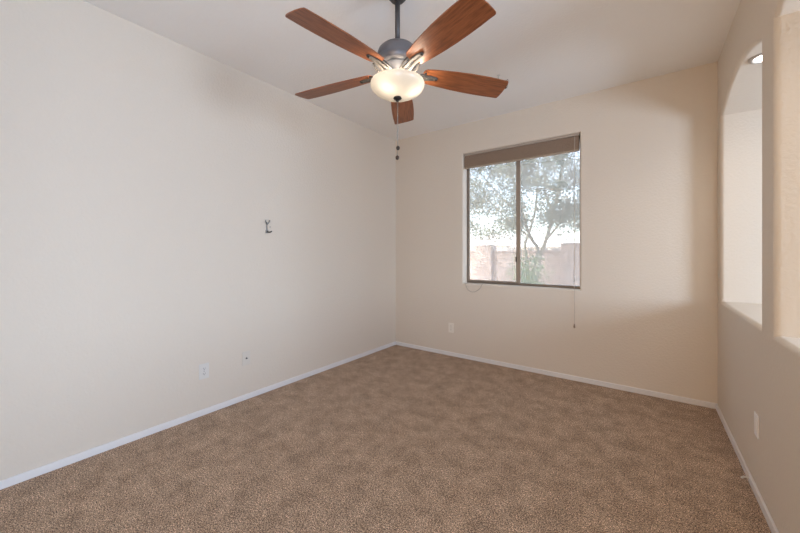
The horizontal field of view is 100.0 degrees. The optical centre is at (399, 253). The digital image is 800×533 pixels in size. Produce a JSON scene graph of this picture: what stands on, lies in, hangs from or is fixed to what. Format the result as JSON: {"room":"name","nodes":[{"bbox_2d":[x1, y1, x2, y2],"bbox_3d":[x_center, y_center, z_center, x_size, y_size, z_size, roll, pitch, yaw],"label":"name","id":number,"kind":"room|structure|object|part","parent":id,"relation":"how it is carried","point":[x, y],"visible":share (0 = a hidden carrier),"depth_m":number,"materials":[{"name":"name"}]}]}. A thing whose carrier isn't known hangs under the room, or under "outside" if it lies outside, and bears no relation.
{"room":"empty living room","nodes":[
{"label":"empty living room","id":0,"kind":"room"},
{"bbox_2d":[0,0,395,480],"bbox_3d":[-1.973,-0.080,2.070,0.200,2.860,6.614,0,0,36],"label":"wall","id":1,"kind":"structure","parent":0,"point":[142,172],"depth_m":2.31,"materials":[{"name":"beige paint"}]},
{"bbox_2d":[0,341,395,489],"bbox_3d":[-1.460,1.207,2.593,0.012,0.046,4.764,0,0,36],"label":"baseboard","id":2,"kind":"structure","parent":1,"relation":"attached to","point":[27,475],"depth_m":2.30,"materials":[{"name":"white paint"}]},
{"bbox_2d":[199,362,208,379],"bbox_3d":[-1.490,0.898,2.554,0.009,0.116,0.072,0,0,36],"label":"wall outlet","id":3,"kind":"object","parent":1,"relation":"attached to","point":[203,368],"visible":1,"depth_m":2.55,"materials":[{"name":"white plastic"}]},
{"bbox_2d":[242,350,249,365],"bbox_3d":[-1.289,0.883,2.822,0.018,0.116,0.072,0,0,36],"label":"wall plate","id":4,"kind":"object","parent":1,"relation":"attached to","point":[245,355],"visible":1,"depth_m":2.82,"materials":[{"name":"beige plastic"}]},
{"bbox_2d":[265,220,271,232],"bbox_3d":[-1.167,-0.235,2.978,0.059,0.117,0.031,0,0,-37],"label":"wall hook","id":5,"kind":"object","parent":1,"relation":"attached to","point":[265,220],"visible":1,"depth_m":2.98,"materials":[{"name":"grey metal"}]},
{"bbox_2d":[0,345,770,532],"bbox_3d":[-0.176,1.290,1.654,3.193,0.120,4.764,0,0,36],"label":"floor","id":6,"kind":"structure","parent":0,"point":[396,438],"depth_m":1.95,"materials":[{"name":"brown carpet"}]},
{"bbox_2d":[83,0,739,140],"bbox_3d":[0.314,-1.620,0.399,5.964,0.220,6.714,0,0,36],"label":"ceiling","id":7,"kind":"structure","parent":0,"point":[547,51],"depth_m":2.43,"materials":[{"name":"white paint"}]},
{"bbox_2d":[285,0,507,159],"bbox_3d":[-0.043,-1.019,1.875,1.295,0.982,1.261,0,0,36],"label":"ceiling fan","id":8,"kind":"object","parent":7,"relation":"hanging from","point":[398,83],"visible":1,"depth_m":1.78,"materials":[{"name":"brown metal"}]},
{"bbox_3d":[-0.391,-1.007,2.052,0.519,0.054,0.152,0,0,22],"label":"fan blade","id":9,"kind":"part","parent":8,"relation":"part of","materials":[{"name":"brown wood"}]},
{"bbox_3d":[-0.277,-1.007,1.587,0.152,0.054,0.519,0,0,40],"label":"fan blade","id":10,"kind":"part","parent":8,"relation":"part of","materials":[{"name":"brown wood"}]},
{"bbox_3d":[-0.015,-0.706,1.903,0.003,0.307,0.002,0,0,36],"label":"pull chain","id":11,"kind":"part","parent":8,"relation":"part of","materials":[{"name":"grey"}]},
{"bbox_3d":[-0.014,-0.920,1.898,0.305,0.079,0.305,0,0,36],"label":"lamp shade","id":12,"kind":"part","parent":8,"relation":"part of","materials":[{"name":"white glass"}]},
{"bbox_3d":[0.016,-1.007,2.304,0.152,0.054,0.519,0,0,4],"label":"fan blade","id":13,"kind":"part","parent":8,"relation":"part of","materials":[{"name":"brown wood"}]},
{"bbox_3d":[0.201,-1.007,1.551,0.152,0.054,0.519,0,0,-32],"label":"fan blade","id":14,"kind":"part","parent":8,"relation":"part of","materials":[{"name":"brown wood"}]},
{"bbox_3d":[0.382,-1.007,1.995,0.519,0.054,0.152,0,0,-14],"label":"fan blade","id":15,"kind":"part","parent":8,"relation":"part of","materials":[{"name":"brown wood"}]},
{"bbox_2d":[396,62,717,403],"bbox_3d":[2.197,-0.080,2.976,5.464,2.860,0.170,0,0,36],"label":"wall","id":16,"kind":"structure","parent":0,"point":[646,300],"depth_m":3.09,"materials":[{"name":"beige paint"}]},
{"bbox_2d":[448,323,453,332],"bbox_3d":[0.612,0.895,4.024,0.072,0.116,0.009,0,0,36],"label":"wall outlet","id":17,"kind":"object","parent":16,"relation":"attached to","point":[450,325],"visible":1,"depth_m":4.02,"materials":[{"name":"beige plastic"}]},
{"bbox_2d":[467,161,579,288],"bbox_3d":[1.310,-0.403,3.684,1.221,1.513,0.065,0,0,36],"label":"window","id":18,"kind":"structure","parent":16,"relation":"in","point":[518,163],"depth_m":3.68,"materials":[{"name":"brown metal"}]},
{"bbox_3d":[1.071,-0.403,3.847,0.609,1.465,0.022,0,0,36],"label":"sliding sash","id":19,"kind":"part","parent":18,"relation":"part of","materials":[{"name":"clear glass"}]},
{"bbox_2d":[464,133,579,327],"bbox_3d":[1.244,-0.219,3.595,1.205,1.882,0.080,0,0,36],"label":"window shade","id":20,"kind":"object","parent":18,"relation":"attached to","point":[570,143],"visible":1,"depth_m":3.50,"materials":[{"name":"brown fabric"}]},
{"bbox_3d":[1.252,-1.147,3.605,1.205,0.026,0.054,0,0,36],"label":"head rail","id":21,"kind":"part","parent":20,"relation":"part of","materials":[{"name":"beige"}]},
{"bbox_3d":[1.252,-0.997,3.605,1.197,0.014,0.045,0,0,36],"label":"rail","id":22,"kind":"part","parent":20,"relation":"part of","materials":[{"name":"beige"}]},
{"bbox_3d":[1.685,-0.220,3.241,0.006,1.820,0.022,0,0,36],"label":"pull cord","id":23,"kind":"part","parent":20,"relation":"part of","materials":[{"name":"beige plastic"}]},
{"bbox_2d":[396,341,715,408],"bbox_3d":[1.218,1.207,3.579,3.149,0.046,0.012,0,0,36],"label":"baseboard","id":24,"kind":"structure","parent":16,"relation":"attached to","point":[530,369],"depth_m":3.23,"materials":[{"name":"white paint"}]},
{"bbox_2d":[748,53,761,63],"bbox_3d":[2.150,-1.152,1.962,0.168,0.019,0.168,0,0,36],"label":"recessed light","id":25,"kind":"object","parent":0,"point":[757,59],"visible":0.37,"depth_m":2.00,"materials":[{"name":"beige"}]},
{"bbox_2d":[718,0,799,532],"bbox_3d":[1.194,-0.080,0.653,0.240,2.860,4.764,0,0,36],"label":"wall","id":26,"kind":"structure","parent":0,"point":[759,104],"depth_m":1.63,"materials":[{"name":"beige paint"}]},
{"bbox_2d":[716,403,778,532],"bbox_3d":[1.446,1.207,1.212,0.012,0.046,3.564,0,0,36],"label":"baseboard","id":27,"kind":"structure","parent":26,"relation":"attached to","point":[765,511],"depth_m":1.79,"materials":[{"name":"white paint"}]},
{"bbox_2d":[754,411,758,438],"bbox_3d":[1.810,0.873,1.707,0.008,0.116,0.072,0,0,36],"label":"wall plate","id":28,"kind":"object","parent":26,"relation":"attached to","point":[756,417],"visible":1,"depth_m":1.70,"materials":[{"name":"white plastic"}]},
{"label":"outside","id":29,"kind":"structure","parent":0,"visible":0},
{"bbox_3d":[17.730,1.480,32.736,70.000,0.200,66.216,0,0,36],"label":"ground","id":30,"kind":"structure","parent":29,"visible":0},
{"bbox_2d":[470,234,523,250],"bbox_3d":[9.420,-0.201,32.131,5.645,3.162,10.000,0,0,36],"label":"sky","id":31,"kind":"structure","parent":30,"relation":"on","point":[507,246],"depth_m":28.77,"materials":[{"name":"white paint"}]},
{"bbox_2d":[470,243,579,285],"bbox_3d":[2.830,0.556,8.534,11.540,1.649,0.400,0,0,36],"label":"wall","id":32,"kind":"structure","parent":30,"relation":"on","point":[486,263],"depth_m":8.29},
{"bbox_3d":[2.854,0.677,8.566,11.500,1.407,0.200,0,0,36],"label":"wall panel","id":33,"kind":"part","parent":32,"relation":"part of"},
{"bbox_2d":[470,152,579,282],"bbox_3d":[2.010,-1.248,6.666,4.930,5.263,2.858,0,0,36],"label":"tree","id":34,"kind":"object","parent":30,"relation":"on","point":[553,209],"visible":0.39,"depth_m":5.89,"materials":[{"name":"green plant"}]},
{"bbox_2d":[505,246,554,283],"bbox_3d":[2.265,0.630,5.852,0.785,1.505,0.783,0,0,36],"label":"shrub","id":35,"kind":"object","parent":30,"relation":"on","point":[525,278],"visible":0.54,"depth_m":5.88,"materials":[{"name":"green plant"}]},
{"bbox_2d":[512,234,577,249],"bbox_3d":[12.233,-0.055,26.359,4.006,2.870,10.000,0,0,36],"label":"sky","id":36,"kind":"structure","parent":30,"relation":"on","point":[551,245],"depth_m":23.34,"materials":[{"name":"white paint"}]}
]}

